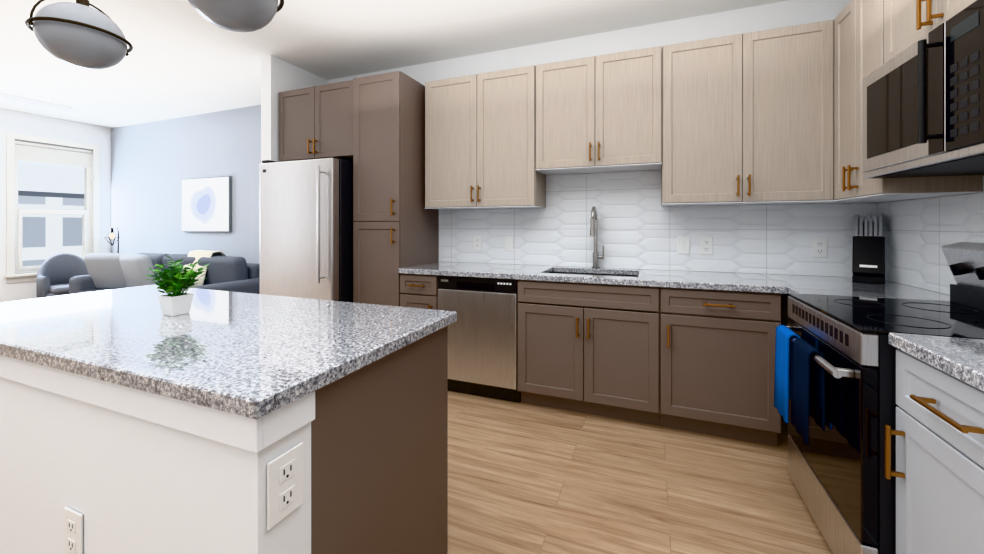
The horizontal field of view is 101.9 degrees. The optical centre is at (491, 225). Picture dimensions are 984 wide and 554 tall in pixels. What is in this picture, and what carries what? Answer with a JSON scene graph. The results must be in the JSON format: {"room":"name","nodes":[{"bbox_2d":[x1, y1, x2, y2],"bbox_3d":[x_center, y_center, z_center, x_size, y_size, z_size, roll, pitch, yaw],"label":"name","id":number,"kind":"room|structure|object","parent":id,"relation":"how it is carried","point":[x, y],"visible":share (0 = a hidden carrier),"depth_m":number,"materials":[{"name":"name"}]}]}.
{"room":"kitchen","nodes":[
{"label":"kitchen","id":0,"kind":"room"},
{"bbox_2d":[0,108,110,302],"bbox_3d":[-7.223,-0.129,3.078,0.140,2.750,6.750,0,0,22],"label":"wall","id":1,"kind":"structure","parent":0,"point":[17,122],"depth_m":5.52,"materials":[{"name":"white paint"}]},
{"bbox_2d":[4,133,99,282],"bbox_3d":[-6.164,-0.224,5.632,0.180,1.960,0.980,0,0,22],"label":"window","id":2,"kind":"structure","parent":1,"relation":"in","point":[27,150],"depth_m":5.50,"materials":[{"name":"white"}]},
{"bbox_2d":[12,139,91,167],"bbox_3d":[-6.168,-0.993,5.634,0.056,0.268,0.780,0,0,22],"label":"roller shade","id":3,"kind":"object","parent":2,"relation":"attached to","point":[27,151],"depth_m":5.59,"materials":[{"name":"white fabric"}]},
{"bbox_2d":[111,105,260,263],"bbox_3d":[-3.844,-0.129,5.430,4.680,2.750,0.120,0,0,22],"label":"wall","id":4,"kind":"structure","parent":0,"point":[153,163],"depth_m":5.57,"materials":[{"name":"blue paint"}]},
{"bbox_2d":[181,176,231,231],"bbox_3d":[-3.827,-0.274,5.338,0.960,0.720,0.037,0,0,22],"label":"picture","id":5,"kind":"object","parent":4,"relation":"attached to","point":[206,204],"visible":1,"depth_m":5.30,"materials":[{"name":"grey paper"}]},
{"bbox_2d":[261,55,326,162],"bbox_3d":[-1.823,-0.129,4.018,0.120,2.750,1.010,0,0,22],"label":"wall","id":6,"kind":"structure","parent":0,"point":[278,75],"depth_m":3.57,"materials":[{"name":"white paint"}]},
{"bbox_2d":[0,0,787,127],"bbox_3d":[-2.930,-1.544,1.370,9.500,0.080,7.150,0,0,22],"label":"ceiling","id":7,"kind":"structure","parent":0,"point":[184,58],"depth_m":3.29,"materials":[{"name":"white paint"}]},
{"bbox_2d":[25,0,132,69],"bbox_3d":[-1.705,-1.081,1.663,0.313,0.844,0.316,0,0,22],"label":"pendant light","id":8,"kind":"object","parent":7,"relation":"hanging from","point":[81,34],"visible":1,"depth_m":1.58,"materials":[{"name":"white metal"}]},
{"bbox_2d":[188,0,283,31],"bbox_3d":[-0.869,-1.081,1.330,0.313,0.844,0.316,0,0,22],"label":"pendant light","id":9,"kind":"object","parent":7,"relation":"hanging from","point":[242,15],"visible":1,"depth_m":1.30,"materials":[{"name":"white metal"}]},
{"bbox_2d":[327,0,851,324],"bbox_3d":[0.385,-0.129,3.372,4.700,2.750,0.120,0,0,22],"label":"wall","id":10,"kind":"structure","parent":0,"point":[788,13],"depth_m":3.01,"materials":[{"name":"white paint"}]},
{"bbox_2d":[279,80,352,161],"bbox_3d":[-1.417,-0.881,3.675,0.848,0.625,0.643,0,0,22],"label":"upper cabinet","id":11,"kind":"object","parent":10,"relation":"attached to","point":[315,122],"visible":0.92,"depth_m":3.40,"materials":[{"name":"brown wood"}]},
{"bbox_2d":[425,65,545,209],"bbox_3d":[-0.067,-0.667,3.281,0.948,1.054,0.378,0,0,22],"label":"upper cabinet","id":12,"kind":"object","parent":10,"relation":"attached to","point":[480,141],"visible":1,"depth_m":3.13,"materials":[{"name":"brown wood"}]},
{"bbox_2d":[536,46,661,174],"bbox_3d":[0.779,-0.802,2.945,0.868,0.784,0.378,0,0,22],"label":"upper cabinet","id":13,"kind":"object","parent":10,"relation":"attached to","point":[599,114],"visible":1,"depth_m":2.80,"materials":[{"name":"brown wood"}]},
{"bbox_2d":[439,170,876,276],"bbox_3d":[0.960,-0.039,3.073,3.110,0.738,0.008,0,0,22],"label":"tile backsplash","id":14,"kind":"structure","parent":10,"relation":"attached to","point":[639,226],"depth_m":3.00,"materials":[{"name":"white tile"}]},
{"bbox_2d":[473,236,481,249],"bbox_3d":[-0.126,0.156,3.495,0.080,0.125,0.008,0,0,22],"label":"electrical outlet","id":15,"kind":"object","parent":14,"relation":"attached to","point":[477,242],"visible":1,"depth_m":3.49,"materials":[{"name":"white plastic"}]},
{"bbox_2d":[504,236,512,250],"bbox_3d":[0.143,0.156,3.388,0.080,0.125,0.009,0,0,22],"label":"light switch","id":16,"kind":"object","parent":14,"relation":"attached to","point":[508,243],"visible":1,"depth_m":3.39,"materials":[{"name":"white plastic"}]},
{"bbox_2d":[678,237,689,253],"bbox_3d":[1.389,0.146,2.893,0.080,0.125,0.009,0,0,22],"label":"light switch","id":17,"kind":"object","parent":14,"relation":"attached to","point":[683,245],"visible":1,"depth_m":2.89,"materials":[{"name":"white plastic"}]},
{"bbox_2d":[700,237,712,254],"bbox_3d":[1.523,0.146,2.839,0.080,0.125,0.008,0,0,22],"label":"electrical outlet","id":18,"kind":"object","parent":14,"relation":"attached to","point":[706,245],"visible":1,"depth_m":2.84,"materials":[{"name":"white plastic"}]},
{"bbox_2d":[812,238,826,256],"bbox_3d":[2.132,0.146,2.597,0.080,0.125,0.008,0,0,22],"label":"electrical outlet","id":19,"kind":"object","parent":14,"relation":"attached to","point":[819,247],"visible":1,"depth_m":2.60,"materials":[{"name":"white plastic"}]},
{"bbox_2d":[661,20,833,205],"bbox_3d":[1.610,-0.667,2.614,0.918,1.054,0.378,0,0,22],"label":"upper cabinet","id":20,"kind":"object","parent":10,"relation":"attached to","point":[747,118],"visible":0.96,"depth_m":2.46,"materials":[{"name":"brown wood"}]},
{"bbox_2d":[816,200,900,203],"bbox_3d":[2.199,-0.667,2.404,0.328,1.054,0.333,0,0,22],"label":"upper cabinet","id":21,"kind":"object","parent":10,"relation":"attached to","point":[863,201],"visible":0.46,"depth_m":2.36,"materials":[{"name":"brown wood"}]},
{"bbox_2d":[447,391,832,553],"bbox_3d":[-2.930,1.276,1.370,9.500,0.060,7.150,0,0,22],"label":"floor","id":22,"kind":"structure","parent":0,"point":[524,478],"depth_m":1.89,"materials":[{"name":"brown wood"}]},
{"bbox_2d":[36,253,88,298],"bbox_3d":[-5.532,0.811,5.245,0.587,0.870,0.582,0,0,22],"label":"armchair","id":23,"kind":"object","parent":22,"relation":"on","point":[56,273],"visible":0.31,"depth_m":5.26,"materials":[{"name":"grey fabric"}]},
{"bbox_2d":[69,250,259,294],"bbox_3d":[-3.844,0.777,4.795,2.430,0.938,0.940,0,0,22],"label":"sofa","id":24,"kind":"object","parent":22,"relation":"on","point":[221,272],"visible":0.38,"depth_m":4.70,"materials":[{"name":"grey fabric"}]},
{"bbox_2d":[177,250,226,288],"bbox_3d":[-3.483,0.521,4.794,0.461,0.426,0.281,0,0,22],"label":"throw pillow","id":25,"kind":"object","parent":24,"relation":"on","point":[205,256],"depth_m":4.71,"materials":[{"name":"beige fabric"}]},
{"bbox_2d":[0,329,447,553],"bbox_3d":[-1.153,0.809,1.502,1.844,0.874,0.847,0,0,22],"label":"kitchen island","id":26,"kind":"object","parent":22,"relation":"on","point":[133,420],"depth_m":1.00,"materials":[{"name":"white paint"}]},
{"bbox_2d":[0,285,456,424],"bbox_3d":[-1.166,0.350,1.492,1.888,0.040,0.840,0,0,22],"label":"island countertop","id":27,"kind":"structure","parent":26,"relation":"on","point":[261,355],"depth_m":1.16,"materials":[{"name":"grey stone"}]},
{"bbox_2d":[146,255,208,315],"bbox_3d":[-1.163,0.219,1.491,0.194,0.221,0.192,0,0,22],"label":"potted plant","id":28,"kind":"object","parent":27,"relation":"on","point":[177,301],"visible":1,"depth_m":1.47,"materials":[{"name":"green plant"}]},
{"bbox_2d":[260,158,353,301],"bbox_3d":[-1.478,0.348,3.560,0.800,1.795,0.827,0,0,22],"label":"fridge","id":29,"kind":"object","parent":22,"relation":"on","point":[306,228],"visible":0.46,"depth_m":3.22,"materials":[{"name":"grey metal"}]},
{"bbox_2d":[353,71,438,306],"bbox_3d":[-0.817,0.026,3.426,0.448,2.440,0.663,0,0,22],"label":"pantry cabinet","id":30,"kind":"object","parent":22,"relation":"on","point":[395,225],"visible":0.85,"depth_m":3.18,"materials":[{"name":"brown wood"}]},
{"bbox_2d":[400,274,438,309],"bbox_3d":[-0.454,0.809,3.282,0.328,0.874,0.663,0,0,22],"label":"base cabinet","id":31,"kind":"object","parent":22,"relation":"on","point":[418,291],"visible":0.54,"depth_m":3.01,"materials":[{"name":"brown wood"}]},
{"bbox_2d":[438,276,520,402],"bbox_3d":[-0.009,0.809,3.113,0.616,0.874,0.592,0,0,22],"label":"dishwasher","id":32,"kind":"object","parent":22,"relation":"on","point":[483,345],"visible":0.6,"depth_m":2.83,"materials":[{"name":"grey metal"}]},
{"bbox_2d":[518,272,659,425],"bbox_3d":[0.693,0.809,2.825,0.898,0.874,0.663,0,0,22],"label":"base cabinet","id":33,"kind":"object","parent":22,"relation":"on","point":[600,362],"visible":0.94,"depth_m":2.55,"materials":[{"name":"brown wood"}]},
{"bbox_2d":[398,261,949,300],"bbox_3d":[0.805,0.350,2.674,3.118,0.039,0.861,0,0,22],"label":"countertop","id":34,"kind":"structure","parent":33,"relation":"on","point":[785,284],"depth_m":2.48,"materials":[{"name":"stone"}]},
{"bbox_2d":[541,272,637,310],"bbox_3d":[0.705,0.469,2.851,0.634,0.194,0.384,0,0,22],"label":"sink basin","id":35,"kind":"object","parent":34,"relation":"in","point":[593,307],"visible":0.08,"depth_m":2.76,"materials":[{"name":"silver metal"}]},
{"bbox_2d":[590,206,603,268],"bbox_3d":[0.783,0.093,2.991,0.092,0.474,0.222,0,0,22],"label":"faucet","id":36,"kind":"object","parent":34,"relation":"on","point":[594,233],"visible":1,"depth_m":3.05,"materials":[{"name":"silver metal"}]},
{"bbox_2d":[852,214,884,283],"bbox_3d":[2.241,0.132,2.377,0.138,0.397,0.248,0,0,44],"label":"knife block","id":37,"kind":"object","parent":34,"relation":"on","point":[868,259],"visible":1,"depth_m":2.33,"materials":[{"name":"black plastic"}]},
{"bbox_2d":[660,287,780,445],"bbox_3d":[1.396,0.809,2.546,0.610,0.874,0.663,0,0,22],"label":"base cabinet","id":38,"kind":"object","parent":22,"relation":"on","point":[717,362],"visible":0.92,"depth_m":2.29,"materials":[{"name":"brown wood"}]},
{"bbox_2d":[774,242,983,553],"bbox_3d":[1.590,0.659,1.498,0.771,1.175,0.740,0,0,22],"label":"range","id":39,"kind":"object","parent":22,"relation":"on","point":[835,405],"visible":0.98,"depth_m":1.45,"materials":[{"name":"grey metal"}]},
{"bbox_2d":[885,349,983,553],"bbox_3d":[1.400,0.809,0.847,0.663,0.874,0.600,0,0,22],"label":"base cabinet","id":40,"kind":"object","parent":22,"relation":"on","point":[938,473],"visible":0.98,"depth_m":1.05,"materials":[{"name":"grey wood"}]},
{"bbox_3d":[1.122,0.809,0.148,0.663,0.874,0.900,0,0,22],"label":"base cabinet","id":41,"kind":"object","parent":22,"relation":"on","visible":0},
{"bbox_2d":[889,332,983,391],"bbox_3d":[1.237,0.350,0.401,0.636,0.039,1.549,0,0,22],"label":"countertop","id":42,"kind":"structure","parent":41,"relation":"on","point":[961,359],"depth_m":1.05,"materials":[{"name":"stone"}]},
{"bbox_3d":[-5.465,0.876,5.779,0.830,0.740,0.370,0,0,22],"label":"side table","id":43,"kind":"object","parent":22,"relation":"on","visible":0},
{"bbox_2d":[104,227,119,252],"bbox_3d":[-5.456,0.266,5.760,0.269,0.479,0.188,0,0,22],"label":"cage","id":44,"kind":"object","parent":43,"relation":"on","point":[111,235],"visible":0.83,"depth_m":5.73,"materials":[{"name":"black metal"}]},
{"bbox_3d":[1.298,-0.129,-0.500,0.140,2.750,6.400,0,0,22],"label":"wall","id":45,"kind":"structure","parent":0,"visible":0},
{"bbox_2d":[834,0,982,200],"bbox_3d":[2.017,-0.667,2.013,0.378,1.054,0.525,0,0,22],"label":"upper cabinet","id":46,"kind":"object","parent":45,"relation":"attached to","point":[858,41],"visible":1,"depth_m":2.04,"materials":[{"name":"brown wood"}]},
{"bbox_2d":[884,0,975,63],"bbox_3d":[1.782,-0.950,1.422,0.378,0.489,0.740,0,0,22],"label":"upper cabinet","id":47,"kind":"object","parent":45,"relation":"attached to","point":[908,23],"visible":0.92,"depth_m":1.63,"materials":[{"name":"brown wood"}]},
{"bbox_2d":[862,0,983,178],"bbox_3d":[1.745,-0.445,1.437,0.457,0.469,0.740,0,0,22],"label":"microwave","id":48,"kind":"object","parent":47,"relation":"attached to","point":[923,107],"visible":1,"depth_m":1.38,"materials":[{"name":"grey metal"}]},
{"bbox_2d":[877,175,983,294],"bbox_3d":[1.827,0.059,1.032,0.008,0.542,3.160,0,0,22],"label":"tile backsplash","id":49,"kind":"structure","parent":45,"relation":"attached to","point":[918,234],"depth_m":2.04,"materials":[{"name":"white tile"}]},
{"label":"outside","id":50,"kind":"structure","parent":0,"visible":0},
{"bbox_2d":[18,161,83,265],"bbox_3d":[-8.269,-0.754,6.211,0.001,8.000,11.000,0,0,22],"label":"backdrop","id":51,"kind":"structure","parent":50,"point":[51,225],"depth_m":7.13,"materials":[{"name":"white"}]}
]}

